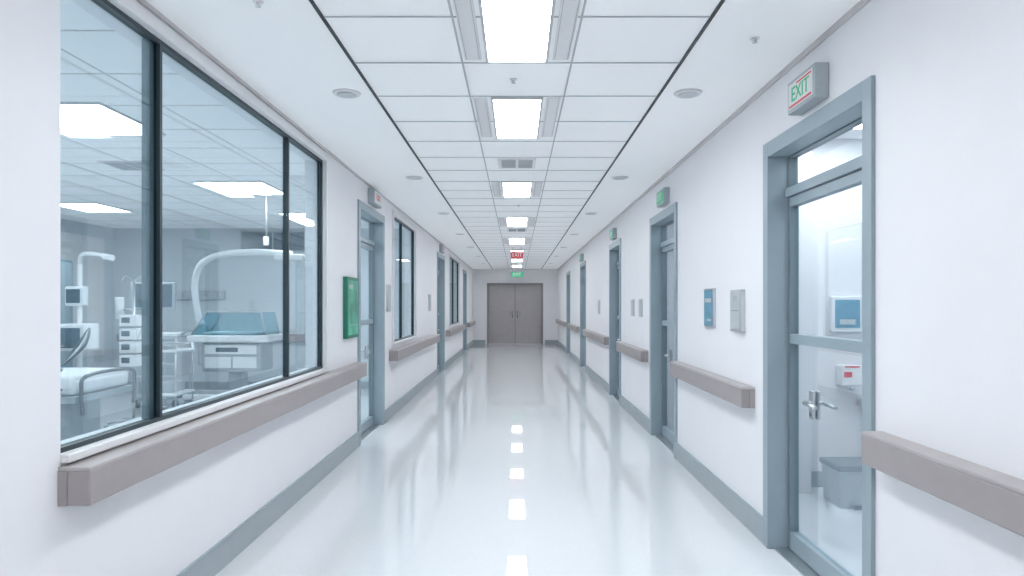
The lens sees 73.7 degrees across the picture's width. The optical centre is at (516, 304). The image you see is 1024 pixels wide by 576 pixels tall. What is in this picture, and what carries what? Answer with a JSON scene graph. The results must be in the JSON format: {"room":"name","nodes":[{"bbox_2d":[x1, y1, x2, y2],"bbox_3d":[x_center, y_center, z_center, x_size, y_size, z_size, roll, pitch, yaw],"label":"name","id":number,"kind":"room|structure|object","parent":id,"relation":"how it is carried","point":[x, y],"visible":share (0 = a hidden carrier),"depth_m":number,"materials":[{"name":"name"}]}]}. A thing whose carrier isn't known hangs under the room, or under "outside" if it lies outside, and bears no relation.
{"room":"hospital corridor","nodes":[
{"label":"hospital corridor","id":0,"kind":"room"},
{"bbox_2d":[60,218,112,367],"bbox_3d":[-6.900,0.060,10.800,0.200,2.700,27.600,0,0,0],"label":"wall","id":1,"kind":"structure","parent":0,"point":[105,360],"depth_m":11.28,"materials":[{"name":"paint"}]},
{"bbox_2d":[60,232,103,357],"bbox_3d":[-6.782,-0.140,10.450,0.036,1.900,1.500,0,0,0],"label":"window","id":2,"kind":"structure","parent":1,"relation":"in","point":[72,245],"depth_m":10.83,"materials":[{"name":"white"}]},
{"bbox_2d":[0,0,472,575],"bbox_3d":[-1.665,0.060,10.800,0.160,2.700,27.600,0,0,0],"label":"wall","id":3,"kind":"structure","parent":0,"point":[158,525],"depth_m":2.76,"materials":[{"name":"paint"}]},
{"bbox_2d":[60,0,322,452],"bbox_3d":[-1.625,-0.335,3.995,0.050,1.710,3.250,0,0,0],"label":"window","id":4,"kind":"structure","parent":3,"relation":"in","point":[153,47],"depth_m":3.06,"materials":[{"name":"grey metal"}]},
{"bbox_2d":[61,0,329,462],"bbox_3d":[-1.570,-0.350,4.022,0.030,1.801,3.305,0,0,0],"label":"trim","id":5,"kind":"structure","parent":3,"relation":"attached to","point":[132,7],"depth_m":3.50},
{"bbox_2d":[58,362,366,505],"bbox_3d":[-1.529,0.627,4.527,0.112,0.135,4.345,0,0,0],"label":"handrail","id":6,"kind":"object","parent":3,"relation":"attached to","point":[87,481],"visible":1,"depth_m":3.00,"materials":[{"name":"beige plastic"}]},
{"bbox_2d":[176,340,472,575],"bbox_3d":[-1.576,1.334,10.800,0.018,0.152,27.600,0,0,0],"label":"baseboard","id":7,"kind":"structure","parent":3,"relation":"attached to","point":[227,549],"depth_m":4.50,"materials":[{"name":"plastic"}]},
{"bbox_2d":[343,276,358,338],"bbox_3d":[-1.563,0.025,6.440,0.043,0.570,0.440,0,0,0],"label":"notice board","id":8,"kind":"object","parent":3,"relation":"attached to","point":[350,284],"visible":1,"depth_m":6.33,"materials":[{"name":"teal"}]},
{"bbox_2d":[357,199,384,446],"bbox_3d":[-1.669,0.180,7.440,0.203,2.460,1.320,0,0,0],"label":"door","id":9,"kind":"structure","parent":3,"relation":"in","point":[375,244],"depth_m":8.02,"materials":[{"name":"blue metal"}]},
{"bbox_2d":[368,188,381,208],"bbox_3d":[-1.548,-1.160,7.450,0.075,0.160,0.400,0,0,0],"label":"exit sign","id":10,"kind":"object","parent":3,"relation":"attached to","point":[374,197],"visible":1,"depth_m":7.30,"materials":[{"name":"grey plastic"}]},
{"bbox_2d":[386,284,390,311],"bbox_3d":[-1.577,-0.085,8.400,0.017,0.330,0.240,0,0,0],"label":"frame","id":11,"kind":"object","parent":3,"relation":"attached to","point":[388,287],"visible":1,"depth_m":8.33,"materials":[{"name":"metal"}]},
{"bbox_2d":[394,217,413,341],"bbox_3d":[-1.620,-0.335,9.650,0.040,1.630,1.900,0,0,0],"label":"window","id":12,"kind":"structure","parent":3,"relation":"in","point":[401,224],"depth_m":9.51,"materials":[{"name":"grey"}]},
{"bbox_2d":[392,210,416,344],"bbox_3d":[-1.570,-0.350,9.664,0.030,1.721,1.982,0,0,0],"label":"trim","id":13,"kind":"structure","parent":3,"relation":"attached to","point":[394,213],"depth_m":9.19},
{"bbox_2d":[389,334,439,360],"bbox_3d":[-1.529,0.627,10.775,0.112,0.135,4.650,0,0,0],"label":"handrail","id":14,"kind":"object","parent":3,"relation":"attached to","point":[396,354],"visible":1,"depth_m":9.68,"materials":[{"name":"beige plastic"}]},
{"bbox_2d":[428,294,430,310],"bbox_3d":[-1.577,-0.040,12.350,0.017,0.300,0.300,0,0,0],"label":"frame","id":15,"kind":"object","parent":3,"relation":"attached to","point":[429,295],"visible":1,"depth_m":12.23,"materials":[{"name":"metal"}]},
{"bbox_2d":[437,252,444,373],"bbox_3d":[-1.669,0.180,14.175,0.203,2.460,1.350,0,0,0],"label":"door","id":16,"kind":"structure","parent":3,"relation":"in","point":[440,258],"depth_m":14.77,"materials":[{"name":"blue metal"}]},
{"bbox_2d":[439,244,444,252],"bbox_3d":[-1.548,-1.160,14.100,0.075,0.160,0.400,0,0,0],"label":"exit sign","id":17,"kind":"object","parent":3,"relation":"attached to","point":[441,246],"visible":1,"depth_m":13.90,"materials":[{"name":"grey plastic"}]},
{"bbox_2d":[450,257,457,324],"bbox_3d":[-1.620,-0.335,17.250,0.040,1.630,2.700,0,0,0],"label":"window","id":18,"kind":"structure","parent":3,"relation":"in","point":[453,260],"depth_m":17.20,"materials":[{"name":"grey metal"}]},
{"bbox_2d":[449,253,459,326],"bbox_3d":[-1.570,-0.350,17.264,0.030,1.721,2.782,0,0,0],"label":"trim","id":19,"kind":"structure","parent":3,"relation":"attached to","point":[450,255],"depth_m":16.72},
{"bbox_2d":[445,324,465,335],"bbox_3d":[-1.529,0.627,17.400,0.112,0.135,4.600,0,0,0],"label":"handrail","id":20,"kind":"object","parent":3,"relation":"attached to","point":[454,330],"visible":1,"depth_m":16.35,"materials":[{"name":"beige plastic"}]},
{"bbox_2d":[463,269,466,352],"bbox_3d":[-1.669,0.180,20.650,0.203,2.460,1.300,0,0,0],"label":"door","id":21,"kind":"structure","parent":3,"relation":"in","point":[464,271],"depth_m":21.22,"materials":[{"name":"blue metal"}]},
{"bbox_2d":[467,321,475,326],"bbox_3d":[-1.529,0.627,22.900,0.112,0.135,2.800,0,0,0],"label":"handrail","id":22,"kind":"object","parent":3,"relation":"attached to","point":[471,323],"visible":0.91,"depth_m":22.10,"materials":[{"name":"beige plastic"}]},
{"bbox_2d":[113,228,404,381],"bbox_3d":[-4.272,0.060,11.560,5.055,2.700,0.120,0,0,0],"label":"wall","id":23,"kind":"structure","parent":0,"point":[250,282],"depth_m":11.50,"materials":[{"name":"paint"}]},
{"bbox_2d":[177,290,225,299],"bbox_3d":[-5.400,-0.170,11.455,1.000,0.160,0.090,0,0,0],"label":"panel","id":24,"kind":"object","parent":23,"relation":"attached to","point":[181,294],"visible":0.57,"depth_m":11.44,"materials":[{"name":"grey plastic"}]},
{"bbox_2d":[117,334,304,340],"bbox_3d":[-4.900,0.550,11.460,3.600,0.120,0.080,0,0,0],"label":"handrail","id":25,"kind":"object","parent":23,"relation":"attached to","point":[292,337],"visible":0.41,"depth_m":11.42,"materials":[{"name":"grey"}]},
{"bbox_2d":[240,231,304,251],"bbox_3d":[-4.100,-1.070,11.477,1.100,0.360,0.044,0,0,0],"label":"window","id":26,"kind":"structure","parent":23,"relation":"in","point":[248,239],"depth_m":11.46,"materials":[{"name":"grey glass"}]},
{"bbox_2d":[450,261,451,322],"bbox_3d":[-4.272,0.060,19.360,5.055,2.700,0.120,0,0,0],"label":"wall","id":27,"kind":"structure","parent":0,"point":[450,261],"depth_m":19.30,"materials":[{"name":"paint"}]},
{"bbox_2d":[60,0,861,268],"bbox_3d":[-1.300,-1.365,10.900,11.400,0.150,28.200,0,0,0],"label":"ceiling","id":28,"kind":"structure","parent":0,"point":[284,50],"depth_m":4.35,"materials":[{"name":"paint"}]},
{"bbox_2d":[60,202,132,211],"bbox_3d":[-5.600,-1.282,8.990,0.628,0.016,0.808,0,0,0],"label":"ceiling light","id":29,"kind":"object","parent":28,"relation":"in","point":[80,206],"depth_m":8.96,"materials":[{"name":"white plastic"}]},
{"bbox_2d":[60,102,165,135],"bbox_3d":[-2.990,-1.282,4.740,0.688,0.016,0.808,0,0,0],"label":"ceiling light","id":30,"kind":"object","parent":28,"relation":"in","point":[76,118],"depth_m":4.76,"materials":[{"name":"white plastic"}]},
{"bbox_2d":[97,161,164,170],"bbox_3d":[-3.550,-1.282,6.300,0.400,0.015,0.400,0,0,0],"label":"ceiling vent","id":31,"kind":"object","parent":28,"relation":"in","point":[121,165],"visible":0.76,"depth_m":6.24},
{"bbox_2d":[60,30,363,228],"bbox_3d":[-4.245,-1.288,6.310,5.110,0.003,10.380,0,0,0],"label":"grid","id":32,"kind":"object","parent":28,"relation":"attached to","point":[60,30],"visible":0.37,"depth_m":6.21,"materials":[{"name":"grey metal"}]},
{"bbox_2d":[196,181,282,194],"bbox_3d":[-2.990,-1.282,7.490,0.688,0.016,0.808,0,0,0],"label":"ceiling light","id":33,"kind":"object","parent":28,"relation":"in","point":[227,187],"depth_m":7.44,"materials":[{"name":"white plastic"}]},
{"bbox_2d":[253,0,263,7],"bbox_3d":[-1.100,-1.278,2.900,0.044,0.023,0.044,0,0,0],"label":"sprinkler","id":34,"kind":"object","parent":28,"relation":"attached to","point":[258,3],"visible":1,"depth_m":2.90,"materials":[{"name":"silver metal"}]},
{"bbox_2d":[262,194,270,244],"bbox_3d":[-2.900,-0.990,7.900,0.100,0.600,0.100,0,0,0],"label":"pendant","id":35,"kind":"object","parent":28,"relation":"hanging from","point":[265,239],"depth_m":7.89,"materials":[{"name":"white metal"}]},
{"bbox_2d":[277,212,304,220],"bbox_3d":[-2.990,-1.282,9.890,0.688,0.016,0.808,0,0,0],"label":"ceiling light","id":36,"kind":"object","parent":28,"relation":"in","point":[298,216],"depth_m":9.76,"materials":[{"name":"white plastic"}]},
{"bbox_2d":[332,88,360,98],"bbox_3d":[-1.035,-1.283,4.150,0.170,0.015,0.170,0,0,0],"label":"ceiling speaker","id":37,"kind":"object","parent":28,"relation":"in","point":[346,93],"depth_m":4.12},
{"bbox_2d":[406,176,422,179],"bbox_3d":[-1.035,-1.283,6.900,0.170,0.015,0.170,0,0,0],"label":"ceiling speaker","id":38,"kind":"object","parent":28,"relation":"in","point":[408,177],"depth_m":6.87},
{"bbox_2d":[510,78,516,83],"bbox_3d":[-0.020,-1.278,3.900,0.044,0.023,0.044,0,0,0],"label":"sprinkler","id":39,"kind":"object","parent":28,"relation":"attached to","point":[513,80],"visible":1,"depth_m":3.89,"materials":[{"name":"silver metal"}]},
{"bbox_2d":[324,0,709,267],"bbox_3d":[0.000,-1.288,10.800,1.740,0.004,27.600,0,0,0],"label":"grid","id":40,"kind":"object","parent":28,"relation":"attached to","point":[452,17],"visible":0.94,"depth_m":4.21,"materials":[{"name":"grey metal"}]},
{"bbox_2d":[309,0,724,268],"bbox_3d":[0.000,-1.286,10.800,1.756,0.006,27.600,0,0,0],"label":"ceiling track","id":41,"kind":"object","parent":28,"relation":"attached to","point":[312,2],"visible":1,"depth_m":4.03,"materials":[{"name":"grey metal"}]},
{"bbox_2d":[498,158,535,168],"bbox_3d":[0.000,-1.282,6.200,0.340,0.015,0.400,0,0,0],"label":"ceiling vent","id":42,"kind":"object","parent":28,"relation":"in","point":[503,163],"visible":1,"depth_m":6.17,"materials":[{"name":"white metal"}]},
{"bbox_2d":[511,247,522,257],"bbox_3d":[0.000,-1.165,15.217,0.280,0.250,0.045,0,0,0],"label":"exit sign","id":43,"kind":"object","parent":28,"relation":"hanging from","point":[513,254],"visible":1,"depth_m":15.20,"materials":[{"name":"red plastic"}]},
{"bbox_2d":[507,228,526,231],"bbox_3d":[0.000,-1.282,11.700,0.340,0.015,0.400,0,0,0],"label":"ceiling vent","id":44,"kind":"object","parent":28,"relation":"in","point":[508,229],"visible":1,"depth_m":11.62,"materials":[{"name":"grey metal"}]},
{"bbox_2d":[511,268,522,276],"bbox_3d":[0.000,-1.130,23.617,0.420,0.320,0.045,0,0,0],"label":"exit sign","id":45,"kind":"object","parent":28,"relation":"hanging from","point":[513,274],"visible":1,"depth_m":23.60,"materials":[{"name":"green plastic"}]},
{"bbox_2d":[452,0,581,62],"bbox_3d":[0.000,-1.282,3.040,0.544,0.016,1.108,0,0,0],"label":"ceiling light","id":46,"kind":"object","parent":28,"relation":"in","point":[513,31],"depth_m":3.17,"materials":[{"name":"white plastic"}]},
{"bbox_2d":[473,97,560,138],"bbox_3d":[0.000,-1.282,4.730,0.544,0.016,1.008,0,0,0],"label":"ceiling light","id":47,"kind":"object","parent":28,"relation":"in","point":[513,117],"depth_m":4.64,"materials":[{"name":"white plastic"}]},
{"bbox_2d":[491,182,542,197],"bbox_3d":[0.000,-1.282,7.615,0.544,0.016,0.998,0,0,0],"label":"ceiling light","id":48,"kind":"object","parent":28,"relation":"in","point":[510,189],"depth_m":7.57,"materials":[{"name":"white plastic"}]},
{"bbox_2d":[498,217,535,226],"bbox_3d":[0.000,-1.282,10.550,0.544,0.016,1.128,0,0,0],"label":"ceiling light","id":49,"kind":"object","parent":28,"relation":"in","point":[511,221],"depth_m":10.47,"materials":[{"name":"white plastic"}]},
{"bbox_2d":[503,238,530,243],"bbox_3d":[0.000,-1.282,13.700,0.544,0.016,1.228,0,0,0],"label":"ceiling light","id":50,"kind":"object","parent":28,"relation":"in","point":[511,240],"depth_m":13.59,"materials":[{"name":"white plastic"}]},
{"bbox_2d":[511,259,522,261],"bbox_3d":[0.000,-1.282,19.600,0.324,0.016,1.028,0,0,0],"label":"ceiling light","id":51,"kind":"object","parent":28,"relation":"in","point":[512,260],"depth_m":19.63,"materials":[{"name":"white plastic"}]},
{"bbox_2d":[611,176,627,179],"bbox_3d":[1.040,-1.283,6.900,0.170,0.015,0.170,0,0,0],"label":"ceiling speaker","id":52,"kind":"object","parent":28,"relation":"in","point":[615,177],"depth_m":6.88},
{"bbox_2d":[674,88,701,98],"bbox_3d":[1.040,-1.283,4.150,0.170,0.015,0.170,0,0,0],"label":"ceiling speaker","id":53,"kind":"object","parent":28,"relation":"in","point":[690,92],"depth_m":4.12},
{"bbox_2d":[750,36,759,43],"bbox_3d":[1.150,-1.278,3.300,0.044,0.023,0.044,0,0,0],"label":"sprinkler","id":54,"kind":"object","parent":28,"relation":"attached to","point":[755,38],"visible":1,"depth_m":3.29,"materials":[{"name":"silver metal"}]},
{"bbox_2d":[100,344,861,575],"bbox_3d":[-1.300,1.470,10.900,11.400,0.120,28.200,0,0,0],"label":"floor","id":55,"kind":"structure","parent":0,"point":[513,460],"depth_m":4.95,"materials":[{"name":"tile"}]},
{"bbox_2d":[60,260,72,367],"bbox_3d":[-6.491,0.395,9.150,0.578,2.030,0.900,0,0,0],"label":"tall cabinet","id":56,"kind":"object","parent":55,"relation":"on","point":[66,267],"visible":0.1,"depth_m":9.42,"materials":[{"name":"grey"}]},
{"bbox_2d":[60,252,114,367],"bbox_3d":[-4.453,0.436,6.976,0.817,1.948,0.588,0,0,0],"label":"ventilator","id":57,"kind":"object","parent":55,"relation":"on","point":[78,337],"visible":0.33,"depth_m":6.88,"materials":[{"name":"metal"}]},
{"bbox_2d":[60,366,136,440],"bbox_3d":[-4.615,0.884,5.984,2.100,1.051,0.891,0,0,0],"label":"hospital bed","id":58,"kind":"object","parent":55,"relation":"on","point":[81,389],"visible":0.47,"depth_m":5.93,"materials":[{"name":"grey plastic"}]},
{"bbox_2d":[104,275,141,427],"bbox_3d":[-4.325,0.536,7.750,0.518,1.747,0.564,0,0,0],"label":"stand","id":59,"kind":"object","parent":55,"relation":"on","point":[133,360],"visible":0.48,"depth_m":7.63,"materials":[{"name":"metal"}]},
{"bbox_2d":[130,282,193,407],"bbox_3d":[-4.940,0.545,9.571,0.920,1.730,0.558,0,0,0],"label":"cart","id":60,"kind":"object","parent":55,"relation":"on","point":[169,289],"visible":0.37,"depth_m":9.51,"materials":[{"name":"white plastic"}]},
{"bbox_2d":[162,342,194,410],"bbox_3d":[-4.420,0.945,8.700,0.408,0.930,0.519,0,0,0],"label":"trolley","id":61,"kind":"object","parent":55,"relation":"on","point":[175,387],"visible":0.45,"depth_m":8.59,"materials":[{"name":"white plastic"}]},
{"bbox_2d":[182,249,304,403],"bbox_3d":[-3.780,0.312,9.550,1.660,2.195,0.600,0,0,0],"label":"incubator","id":62,"kind":"object","parent":55,"relation":"on","point":[238,353],"visible":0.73,"depth_m":9.34,"materials":[{"name":"plastic"}]},
{"bbox_2d":[819,457,861,509],"bbox_3d":[2.370,1.260,4.845,0.320,0.300,0.310,0,0,0],"label":"waste bin","id":63,"kind":"object","parent":55,"relation":"on","point":[842,476],"visible":0.67,"depth_m":4.72,"materials":[{"name":"grey plastic"}]},
{"bbox_2d":[473,269,557,343],"bbox_3d":[-1.300,0.060,24.700,11.400,2.700,0.200,0,0,0],"label":"wall","id":64,"kind":"structure","parent":0,"point":[481,277],"depth_m":24.60,"materials":[{"name":"paint"}]},
{"bbox_2d":[487,283,542,343],"bbox_3d":[-0.070,0.310,24.651,2.020,2.200,0.198,0,0,0],"label":"door","id":65,"kind":"structure","parent":64,"relation":"in","point":[514,310],"depth_m":24.63,"materials":[{"name":"grey"}]},
{"bbox_2d":[473,340,556,343],"bbox_3d":[-0.060,1.335,24.593,3.050,0.150,0.014,0,0,0],"label":"baseboard","id":66,"kind":"structure","parent":64,"relation":"attached to","point":[474,341],"depth_m":24.58,"materials":[{"name":"plastic"}]},
{"bbox_2d":[667,223,673,417],"bbox_3d":[2.913,0.060,8.560,2.575,2.700,0.120,0,0,0],"label":"wall","id":67,"kind":"structure","parent":0,"point":[670,229],"depth_m":8.50,"materials":[{"name":"paint"}]},
{"bbox_2d":[558,0,1023,575],"bbox_3d":[1.545,0.060,10.800,0.160,2.700,27.600,0,0,0],"label":"wall","id":68,"kind":"structure","parent":0,"point":[949,74],"depth_m":2.57,"materials":[{"name":"paint"}]},
{"bbox_2d":[137,0,870,269],"bbox_3d":[-0.060,-1.275,10.800,3.050,0.030,27.600,0,0,0],"label":"crown molding","id":69,"kind":"structure","parent":68,"relation":"attached to","point":[861,3],"depth_m":3.99,"materials":[{"name":"white paint"}]},
{"bbox_2d":[556,319,565,325],"bbox_3d":[1.423,0.570,22.250,0.085,0.130,4.100,0,0,0],"label":"handrail","id":70,"kind":"object","parent":68,"relation":"attached to","point":[563,323],"visible":0.95,"depth_m":21.66,"materials":[{"name":"beige plastic"}]},
{"bbox_2d":[566,271,569,355],"bbox_3d":[1.548,0.235,19.400,0.203,2.350,1.200,0,0,0],"label":"door","id":71,"kind":"structure","parent":68,"relation":"in","point":[567,273],"depth_m":19.92,"materials":[{"name":"blue metal"}]},
{"bbox_2d":[568,324,579,331],"bbox_3d":[1.423,0.570,17.225,0.085,0.130,2.750,0,0,0],"label":"handrail","id":72,"kind":"object","parent":68,"relation":"attached to","point":[575,328],"visible":0.92,"depth_m":16.68,"materials":[{"name":"beige plastic"}]},
{"bbox_2d":[579,254,583,261],"bbox_3d":[1.433,-1.050,15.200,0.065,0.160,0.400,0,0,0],"label":"exit sign","id":73,"kind":"object","parent":68,"relation":"attached to","point":[581,256],"visible":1,"depth_m":15.00,"materials":[{"name":"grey plastic"}]},
{"bbox_2d":[580,261,585,368],"bbox_3d":[1.548,0.235,15.100,0.203,2.350,1.200,0,0,0],"label":"door","id":74,"kind":"structure","parent":68,"relation":"in","point":[582,265],"depth_m":15.63,"materials":[{"name":"blue metal"}]},
{"bbox_2d":[583,329,608,344],"bbox_3d":[1.423,0.570,12.575,0.085,0.130,3.450,0,0,0],"label":"handrail","id":75,"kind":"object","parent":68,"relation":"attached to","point":[600,338],"visible":0.93,"depth_m":11.85,"materials":[{"name":"beige plastic"}]},
{"bbox_2d":[610,228,616,239],"bbox_3d":[1.433,-1.055,10.175,0.065,0.150,0.350,0,0,0],"label":"exit sign","id":76,"kind":"object","parent":68,"relation":"attached to","point":[613,232],"visible":1,"depth_m":10.00,"materials":[{"name":"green plastic"}]},
{"bbox_2d":[609,238,620,404],"bbox_3d":[1.548,0.235,10.175,0.203,2.350,1.150,0,0,0],"label":"door","id":77,"kind":"structure","parent":68,"relation":"in","point":[615,247],"depth_m":10.68,"materials":[{"name":"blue metal"}]},
{"bbox_2d":[616,341,648,361],"bbox_3d":[1.423,0.570,8.550,0.085,0.130,1.900,0,0,0],"label":"handrail","id":78,"kind":"object","parent":68,"relation":"attached to","point":[640,354],"visible":1,"depth_m":8.16,"materials":[{"name":"beige plastic"}]},
{"bbox_2d":[631,299,634,315],"bbox_3d":[1.456,0.035,8.600,0.017,0.210,0.200,0,0,0],"label":"frame","id":79,"kind":"object","parent":68,"relation":"attached to","point":[632,300],"visible":1,"depth_m":8.53,"materials":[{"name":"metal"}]},
{"bbox_2d":[638,299,642,316],"bbox_3d":[1.456,0.035,8.050,0.017,0.210,0.200,0,0,0],"label":"frame","id":80,"kind":"object","parent":68,"relation":"attached to","point":[640,301],"visible":1,"depth_m":8.01,"materials":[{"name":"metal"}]},
{"bbox_2d":[557,340,762,543],"bbox_3d":[1.456,1.334,10.800,0.018,0.152,27.600,0,0,0],"label":"baseboard","id":81,"kind":"structure","parent":68,"relation":"attached to","point":[746,514],"depth_m":5.17,"materials":[{"name":"plastic"}]},
{"bbox_2d":[649,202,677,458],"bbox_3d":[1.548,0.235,6.845,0.203,2.350,1.230,0,0,0],"label":"door","id":82,"kind":"structure","parent":68,"relation":"in","point":[659,245],"depth_m":7.38,"materials":[{"name":"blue metal"}]},
{"bbox_2d":[657,187,669,207],"bbox_3d":[1.433,-1.055,6.715,0.065,0.150,0.330,0,0,0],"label":"exit sign","id":83,"kind":"object","parent":68,"relation":"attached to","point":[663,196],"visible":1,"depth_m":6.58,"materials":[{"name":"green plastic"}]},
{"bbox_2d":[704,288,715,327],"bbox_3d":[1.453,0.022,5.155,0.024,0.295,0.250,0,0,0],"label":"wall control panel","id":84,"kind":"object","parent":68,"relation":"attached to","point":[710,293],"visible":1,"depth_m":5.09,"materials":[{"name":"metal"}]},
{"bbox_2d":[670,361,754,407],"bbox_3d":[1.423,0.570,5.190,0.085,0.130,1.980,0,0,0],"label":"handrail","id":85,"kind":"object","parent":68,"relation":"attached to","point":[742,395],"visible":1,"depth_m":4.75,"materials":[{"name":"beige plastic"}]},
{"bbox_2d":[730,289,744,331],"bbox_3d":[1.447,0.037,4.490,0.036,0.275,0.220,0,0,0],"label":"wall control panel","id":86,"kind":"object","parent":68,"relation":"attached to","point":[737,297],"visible":1,"depth_m":4.44,"materials":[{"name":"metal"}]},
{"bbox_2d":[788,62,828,115],"bbox_3d":[1.427,-1.058,3.360,0.075,0.165,0.320,0,0,0],"label":"exit sign","id":87,"kind":"object","parent":68,"relation":"attached to","point":[810,88],"visible":1,"depth_m":3.27,"materials":[{"name":"grey plastic"}]},
{"bbox_2d":[763,75,874,575],"bbox_3d":[1.548,0.235,3.405,0.203,2.350,1.230,0,0,0],"label":"door","id":88,"kind":"structure","parent":68,"relation":"in","point":[783,195],"depth_m":3.86,"materials":[{"name":"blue metal"}]},
{"bbox_2d":[861,431,1023,536],"bbox_3d":[1.423,0.570,-0.080,0.085,0.130,5.640,0,0,0],"label":"handrail","id":89,"kind":"object","parent":68,"relation":"attached to","point":[997,497],"visible":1,"depth_m":2.18,"materials":[{"name":"beige plastic"}]},
{"bbox_2d":[798,151,810,493],"bbox_3d":[1.912,0.060,5.200,0.575,2.700,0.200,0,0,0],"label":"wall","id":90,"kind":"structure","parent":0,"point":[804,161],"depth_m":5.10,"materials":[{"name":"white paint"}]},
{"bbox_2d":[811,139,861,470],"bbox_3d":[2.913,0.060,5.360,2.575,2.700,0.120,0,0,0],"label":"wall","id":91,"kind":"structure","parent":0,"point":[836,219],"depth_m":5.30,"materials":[{"name":"white paint"}]},
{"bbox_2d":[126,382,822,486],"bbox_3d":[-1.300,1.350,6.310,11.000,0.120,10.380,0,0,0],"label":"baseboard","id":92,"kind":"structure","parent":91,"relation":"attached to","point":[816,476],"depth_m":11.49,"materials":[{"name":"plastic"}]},
{"bbox_2d":[836,364,861,389],"bbox_3d":[2.555,0.555,5.247,0.170,0.190,0.106,0,0,0],"label":"soap dispenser","id":93,"kind":"object","parent":91,"relation":"attached to","point":[850,375],"visible":0.91,"depth_m":5.20,"materials":[{"name":"white plastic"}]},
{"bbox_2d":[856,395,861,406],"bbox_3d":[2.885,0.808,5.075,0.530,0.684,0.450,0,0,0],"label":"basin","id":94,"kind":"object","parent":91,"relation":"attached to","point":[859,398],"visible":0.05,"depth_m":5.23,"materials":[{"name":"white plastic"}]},
{"bbox_2d":[829,296,861,331],"bbox_3d":[2.540,0.070,5.271,0.240,0.280,0.058,0,0,0],"label":"sign","id":95,"kind":"object","parent":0,"point":[845,312],"depth_m":5.24,"materials":[{"name":"blue plastic"}]},
{"bbox_2d":[852,124,861,129],"bbox_3d":[2.400,-1.282,4.650,0.528,0.016,0.628,0,0,0],"label":"ceiling light","id":96,"kind":"object","parent":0,"point":[859,127],"depth_m":4.95,"materials":[{"name":"white plastic"}]}
]}

